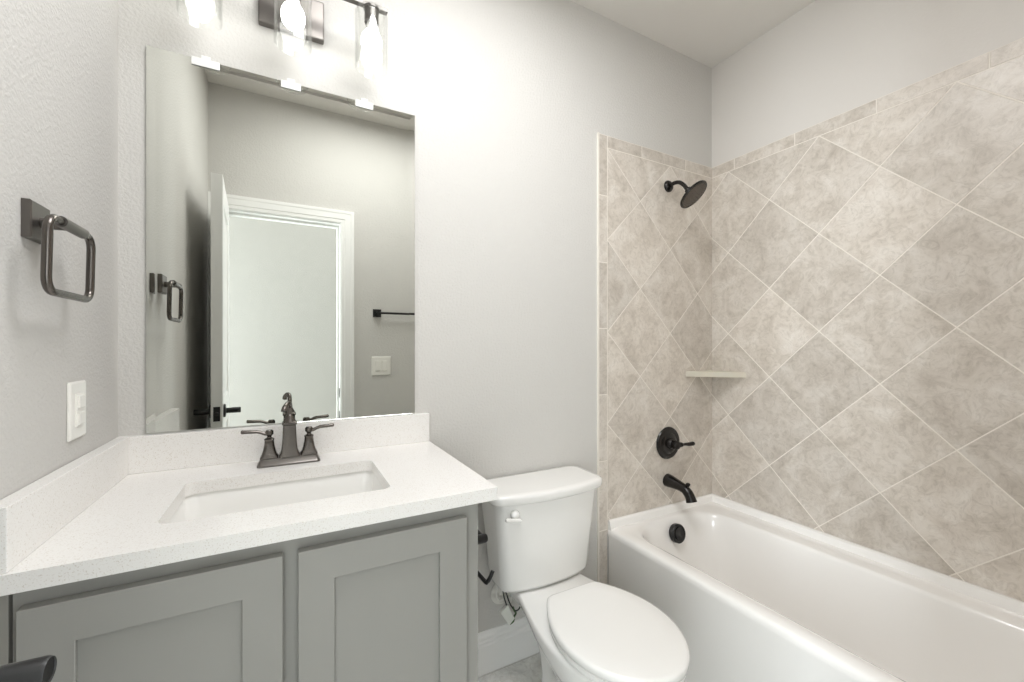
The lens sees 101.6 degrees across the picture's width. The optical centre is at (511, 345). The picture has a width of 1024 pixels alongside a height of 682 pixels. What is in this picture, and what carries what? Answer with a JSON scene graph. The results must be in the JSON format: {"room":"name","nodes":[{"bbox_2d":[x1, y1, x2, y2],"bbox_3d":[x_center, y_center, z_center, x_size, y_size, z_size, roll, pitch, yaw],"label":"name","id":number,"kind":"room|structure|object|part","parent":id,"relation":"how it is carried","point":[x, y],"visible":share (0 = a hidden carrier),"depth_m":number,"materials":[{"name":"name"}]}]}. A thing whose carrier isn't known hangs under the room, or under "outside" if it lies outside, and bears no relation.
{"room":"bathroom","nodes":[
{"label":"bathroom","id":0,"kind":"room"},
{"bbox_2d":[0,655,56,681],"bbox_3d":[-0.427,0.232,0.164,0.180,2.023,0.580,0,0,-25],"label":"door handle","id":1,"kind":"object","parent":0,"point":[43,668],"depth_m":0.38,"materials":[{"name":"black metal"}]},
{"bbox_2d":[0,0,117,499],"bbox_3d":[-0.728,-0.093,0.393,0.120,2.790,1.550,0,0,-28],"label":"wall","id":2,"kind":"structure","parent":0,"point":[59,58],"depth_m":0.81,"materials":[{"name":"grey paint"}]},
{"bbox_2d":[21,198,95,302],"bbox_3d":[-0.823,-0.167,0.756,0.056,0.164,0.186,0,0,-28],"label":"towel ring","id":3,"kind":"object","parent":2,"relation":"attached to","point":[38,225],"visible":1,"depth_m":0.72,"materials":[{"name":"grey metal"}]},
{"bbox_3d":[-0.818,-0.216,0.760,0.045,0.020,0.092,0,0,-28],"label":"post","id":4,"kind":"part","parent":3,"relation":"part of","materials":[{"name":"grey metal"}]},
{"bbox_2d":[67,380,85,441],"bbox_3d":[-0.916,0.135,0.882,0.012,0.120,0.078,0,0,-28],"label":"wall outlet","id":5,"kind":"object","parent":2,"relation":"attached to","point":[76,391],"visible":1,"depth_m":0.87,"materials":[{"name":"white plastic"}]},
{"bbox_2d":[118,0,711,632],"bbox_3d":[-0.014,-0.093,1.725,2.639,2.790,0.120,0,0,-28],"label":"wall","id":6,"kind":"structure","parent":0,"point":[509,101],"depth_m":1.61,"materials":[{"name":"grey paint"}]},
{"bbox_2d":[117,412,428,474],"bbox_3d":[-0.666,0.289,1.289,0.835,0.098,0.028,0,0,-28],"label":"backsplash","id":7,"kind":"structure","parent":6,"relation":"attached to","point":[155,452],"depth_m":1.22,"materials":[{"name":"white stone"}]},
{"bbox_2d":[146,45,414,433],"bbox_3d":[-0.666,-0.292,1.301,0.731,1.062,0.009,0,0,-28],"label":"wall mirror","id":8,"kind":"object","parent":6,"relation":"attached to","point":[280,214],"visible":1,"depth_m":1.27,"materials":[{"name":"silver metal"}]},
{"bbox_2d":[197,0,387,55],"bbox_3d":[-0.644,-0.972,1.227,0.532,0.222,0.158,0,0,-28],"label":"vanity light","id":9,"kind":"object","parent":6,"relation":"attached to","point":[304,19],"visible":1,"depth_m":1.28,"materials":[{"name":"grey metal"}]},
{"bbox_2d":[197,0,211,2],"bbox_3d":[-0.821,-0.982,1.098,0.064,0.141,0.064,0,0,-28],"label":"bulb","id":10,"kind":"object","parent":9,"relation":"attached to","point":[203,1],"depth_m":1.11,"materials":[{"name":"white glass"}]},
{"bbox_3d":[-0.630,-0.952,1.201,0.098,0.182,0.098,0,0,-28],"label":"lamp shade","id":11,"kind":"part","parent":9,"relation":"part of","materials":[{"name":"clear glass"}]},
{"bbox_2d":[280,0,304,31],"bbox_3d":[-0.630,-0.982,1.201,0.064,0.141,0.064,0,0,-28],"label":"bulb","id":12,"kind":"object","parent":9,"relation":"attached to","point":[292,15],"depth_m":1.18,"materials":[{"name":"white glass"}]},
{"bbox_2d":[361,2,381,55],"bbox_3d":[-0.439,-0.982,1.304,0.064,0.141,0.064,0,0,-28],"label":"bulb","id":13,"kind":"object","parent":9,"relation":"attached to","point":[371,42],"depth_m":1.29,"materials":[{"name":"white glass"}]},
{"bbox_2d":[491,584,511,603],"bbox_3d":[-0.029,0.942,1.608,0.100,0.143,0.071,0,0,-28],"label":"supply valve","id":14,"kind":"object","parent":6,"relation":"attached to","point":[496,593],"visible":0.67,"depth_m":1.61,"materials":[{"name":"white plastic"}]},
{"bbox_2d":[478,616,538,676],"bbox_3d":[0.025,1.175,1.669,0.815,0.154,0.016,0,0,-28],"label":"baseboard","id":15,"kind":"structure","parent":6,"relation":"attached to","point":[505,644],"depth_m":1.63,"materials":[{"name":"white paint"}]},
{"bbox_2d":[597,132,598,581],"bbox_3d":[0.385,0.150,1.866,0.006,2.204,0.009,0,0,-28],"label":"trim","id":16,"kind":"structure","parent":6,"relation":"attached to","point":[598,132],"depth_m":1.86,"materials":[{"name":"white"}]},
{"bbox_2d":[599,133,711,583],"bbox_3d":[0.730,0.151,2.053,0.778,2.202,0.007,0,0,-28],"label":"tiled wall","id":17,"kind":"structure","parent":6,"relation":"attached to","point":[655,253],"depth_m":2.02,"materials":[{"name":"beige tile"}]},
{"bbox_2d":[656,427,694,458],"bbox_3d":[0.804,0.482,2.045,0.193,0.160,0.075,0,0,-28],"label":"shower valve","id":18,"kind":"object","parent":17,"relation":"attached to","point":[668,443],"visible":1,"depth_m":2.04,"materials":[{"name":"black metal"}]},
{"bbox_3d":[0.854,0.483,2.047,0.104,0.025,0.025,0,0,-23],"label":"lever","id":19,"kind":"part","parent":18,"relation":"part of","materials":[{"name":"black metal"}]},
{"bbox_2d":[663,474,696,502],"bbox_3d":[0.808,0.686,1.998,0.064,0.104,0.167,0,0,-28],"label":"tub spout","id":20,"kind":"object","parent":17,"relation":"attached to","point":[669,480],"visible":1,"depth_m":1.98,"materials":[{"name":"black metal"}]},
{"bbox_2d":[664,180,706,207],"bbox_3d":[0.827,-0.736,1.986,0.143,0.166,0.202,0,0,-28],"label":"sprayer","id":21,"kind":"object","parent":17,"relation":"attached to","point":[692,194],"visible":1,"depth_m":1.95,"materials":[{"name":"black metal"}]},
{"bbox_3d":[0.805,-0.767,2.013,0.023,0.073,0.116,0,0,-28],"label":"arm","id":22,"kind":"part","parent":21,"relation":"part of","materials":[{"name":"black metal"}]},
{"bbox_2d":[686,370,745,377],"bbox_3d":[1.023,0.145,2.098,0.205,0.028,0.189,0,0,-28],"label":"corner shelf","id":23,"kind":"object","parent":17,"relation":"attached to","point":[706,373],"visible":1,"depth_m":2.10,"materials":[{"name":"beige stone"}]},
{"bbox_2d":[478,652,541,681],"bbox_3d":[0.314,1.255,0.272,4.600,0.006,2.750,0,0,-28],"label":"floor","id":24,"kind":"structure","parent":0,"point":[528,669],"depth_m":1.60,"materials":[{"name":"grey tile"}]},
{"bbox_2d":[0,504,477,681],"bbox_3d":[-0.555,0.810,1.042,0.796,0.883,0.562,0,0,-28],"label":"vanity cabinet","id":25,"kind":"object","parent":24,"relation":"on","point":[396,600],"visible":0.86,"depth_m":0.80,"materials":[{"name":"grey paint"}]},
{"bbox_3d":[-0.592,0.766,0.715,0.350,0.736,0.020,0,0,-28],"label":"door","id":26,"kind":"part","parent":25,"relation":"part of","materials":[{"name":"grey paint"}]},
{"bbox_3d":[-0.594,0.766,0.718,0.228,0.614,0.010,0,0,-28],"label":"door panel","id":27,"kind":"part","parent":25,"relation":"part of","materials":[{"name":"grey paint"}]},
{"bbox_2d":[0,412,496,595],"bbox_3d":[-0.537,0.304,1.051,0.836,0.128,0.570,0,0,-28],"label":"countertop","id":28,"kind":"structure","parent":25,"relation":"on","point":[107,511],"depth_m":0.90,"materials":[{"name":"white stone"}]},
{"bbox_2d":[168,471,383,522],"bbox_3d":[-0.543,0.433,1.010,0.481,0.128,0.320,0,0,-28],"label":"undermount sink","id":29,"kind":"object","parent":28,"relation":"in","point":[215,503],"visible":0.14,"depth_m":1.11,"materials":[{"name":"white ceramic"}]},
{"bbox_2d":[241,401,333,467],"bbox_3d":[-0.633,0.247,1.188,0.237,0.182,0.102,0,0,-28],"label":"bathroom faucet","id":30,"kind":"object","parent":28,"relation":"on","point":[289,454],"visible":1,"depth_m":1.19,"materials":[{"name":"grey metal"}]},
{"bbox_3d":[-0.713,0.248,1.170,0.078,0.028,0.021,0,0,-28],"label":"lever","id":31,"kind":"part","parent":30,"relation":"part of","materials":[{"name":"grey metal"}]},
{"bbox_3d":[-0.688,0.289,1.183,0.045,0.056,0.045,0,0,-28],"label":"handle","id":32,"kind":"part","parent":30,"relation":"part of","materials":[{"name":"grey metal"}]},
{"bbox_3d":[-0.643,0.327,1.207,0.160,0.022,0.058,0,0,-28],"label":"plate","id":33,"kind":"part","parent":30,"relation":"part of","materials":[{"name":"grey metal"}]},
{"bbox_3d":[-0.632,0.236,1.187,0.052,0.160,0.099,0,0,-28],"label":"spout","id":34,"kind":"part","parent":30,"relation":"part of","materials":[{"name":"grey metal"}]},
{"bbox_3d":[-0.599,0.289,1.231,0.045,0.056,0.045,0,0,-28],"label":"handle","id":35,"kind":"part","parent":30,"relation":"part of","materials":[{"name":"grey metal"}]},
{"bbox_3d":[-0.574,0.248,1.245,0.078,0.028,0.021,0,0,-28],"label":"lever","id":36,"kind":"part","parent":30,"relation":"part of","materials":[{"name":"grey metal"}]},
{"bbox_3d":[-0.262,0.766,0.893,0.348,0.736,0.020,0,0,-28],"label":"door","id":37,"kind":"part","parent":25,"relation":"part of","materials":[{"name":"grey paint"}]},
{"bbox_3d":[-0.264,0.766,0.896,0.226,0.614,0.010,0,0,-28],"label":"door panel","id":38,"kind":"part","parent":25,"relation":"part of","materials":[{"name":"grey paint"}]},
{"bbox_2d":[478,530,494,584],"bbox_3d":[-0.140,0.595,1.227,0.113,0.154,0.195,0,0,-28],"label":"toilet paper holder","id":39,"kind":"object","parent":25,"relation":"attached to","point":[482,538],"visible":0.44,"depth_m":1.17,"materials":[{"name":"black metal"}]},
{"bbox_3d":[-0.109,0.544,1.163,0.084,0.025,0.025,0,0,-28],"label":"post","id":40,"kind":"part","parent":39,"relation":"part of","materials":[{"name":"black metal"}]},
{"bbox_2d":[481,466,689,681],"bbox_3d":[0.231,0.880,1.361,0.480,0.743,0.730,0,0,-28],"label":"toilet","id":41,"kind":"object","parent":24,"relation":"on","point":[537,527],"visible":0.96,"depth_m":1.42,"materials":[{"name":"white ceramic"}]},
{"bbox_2d":[499,591,519,624],"bbox_3d":[-0.006,0.970,1.559,0.088,0.145,0.014,0,0,-28],"label":"tag","id":42,"kind":"object","parent":41,"relation":"hanging from","point":[505,611],"visible":0.87,"depth_m":1.55,"materials":[{"name":"white paper"}]},
{"bbox_3d":[-0.002,0.949,1.561,0.079,0.103,0.005,0,0,-28],"label":"loop cord","id":43,"kind":"part","parent":42,"relation":"part of","materials":[{"name":"grey plastic"}]},
{"bbox_3d":[0.005,1.010,1.565,0.030,0.064,0.007,0,0,-28],"label":"tail cord","id":44,"kind":"part","parent":42,"relation":"part of","materials":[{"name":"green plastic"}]},
{"bbox_3d":[0.003,0.583,1.415,0.063,0.039,0.029,0,0,-28],"label":"flush lever","id":45,"kind":"part","parent":41,"relation":"part of","materials":[{"name":"white ceramic"}]},
{"bbox_3d":[0.112,0.707,1.583,0.438,0.321,0.205,0,0,-28],"label":"tank","id":46,"kind":"part","parent":41,"relation":"part of","materials":[{"name":"white ceramic"}]},
{"bbox_3d":[0.114,0.528,1.579,0.480,0.038,0.235,0,0,-28],"label":"tank lid","id":47,"kind":"part","parent":41,"relation":"part of","materials":[{"name":"white ceramic"}]},
{"bbox_3d":[0.239,1.063,1.361,0.369,0.378,0.707,0,0,-28],"label":"bowl","id":48,"kind":"part","parent":41,"relation":"part of","materials":[{"name":"white ceramic"}]},
{"bbox_3d":[0.306,0.864,1.236,0.352,0.017,0.428,0,0,-28],"label":"seat","id":49,"kind":"part","parent":41,"relation":"part of","materials":[{"name":"white plastic"}]},
{"bbox_3d":[0.306,0.838,1.236,0.360,0.027,0.440,0,0,-28],"label":"seat lid","id":50,"kind":"part","parent":41,"relation":"part of","materials":[{"name":"white plastic"}]},
{"bbox_2d":[608,493,1023,681],"bbox_3d":[1.084,1.020,1.435,0.723,0.463,1.414,0,0,-28],"label":"bathtub","id":51,"kind":"object","parent":24,"relation":"on","point":[753,594],"visible":0.96,"depth_m":1.50,"materials":[{"name":"white ceramic"}]},
{"bbox_3d":[0.786,0.883,1.957,0.060,0.059,0.016,0,0,-28],"label":"overflow knob","id":52,"kind":"part","parent":51,"relation":"part of","materials":[{"name":"black metal"}]},
{"bbox_2d":[571,0,814,67],"bbox_3d":[0.314,-1.548,0.272,4.800,0.120,2.990,0,0,-28],"label":"ceiling","id":53,"kind":"structure","parent":0,"point":[707,32],"depth_m":1.91,"materials":[{"name":"white paint"}]},
{"bbox_2d":[712,0,1023,167],"bbox_3d":[1.491,-0.093,1.586,0.120,2.790,1.550,0,0,-28],"label":"wall","id":54,"kind":"structure","parent":0,"point":[828,59],"depth_m":1.72,"materials":[{"name":"white paint"}]},
{"bbox_2d":[712,37,1023,601],"bbox_3d":[1.407,-0.049,1.608,0.007,1.802,1.430,0,0,-28],"label":"tiled wall","id":55,"kind":"structure","parent":54,"relation":"attached to","point":[868,258],"depth_m":1.58,"materials":[{"name":"beige tile"}]}
]}

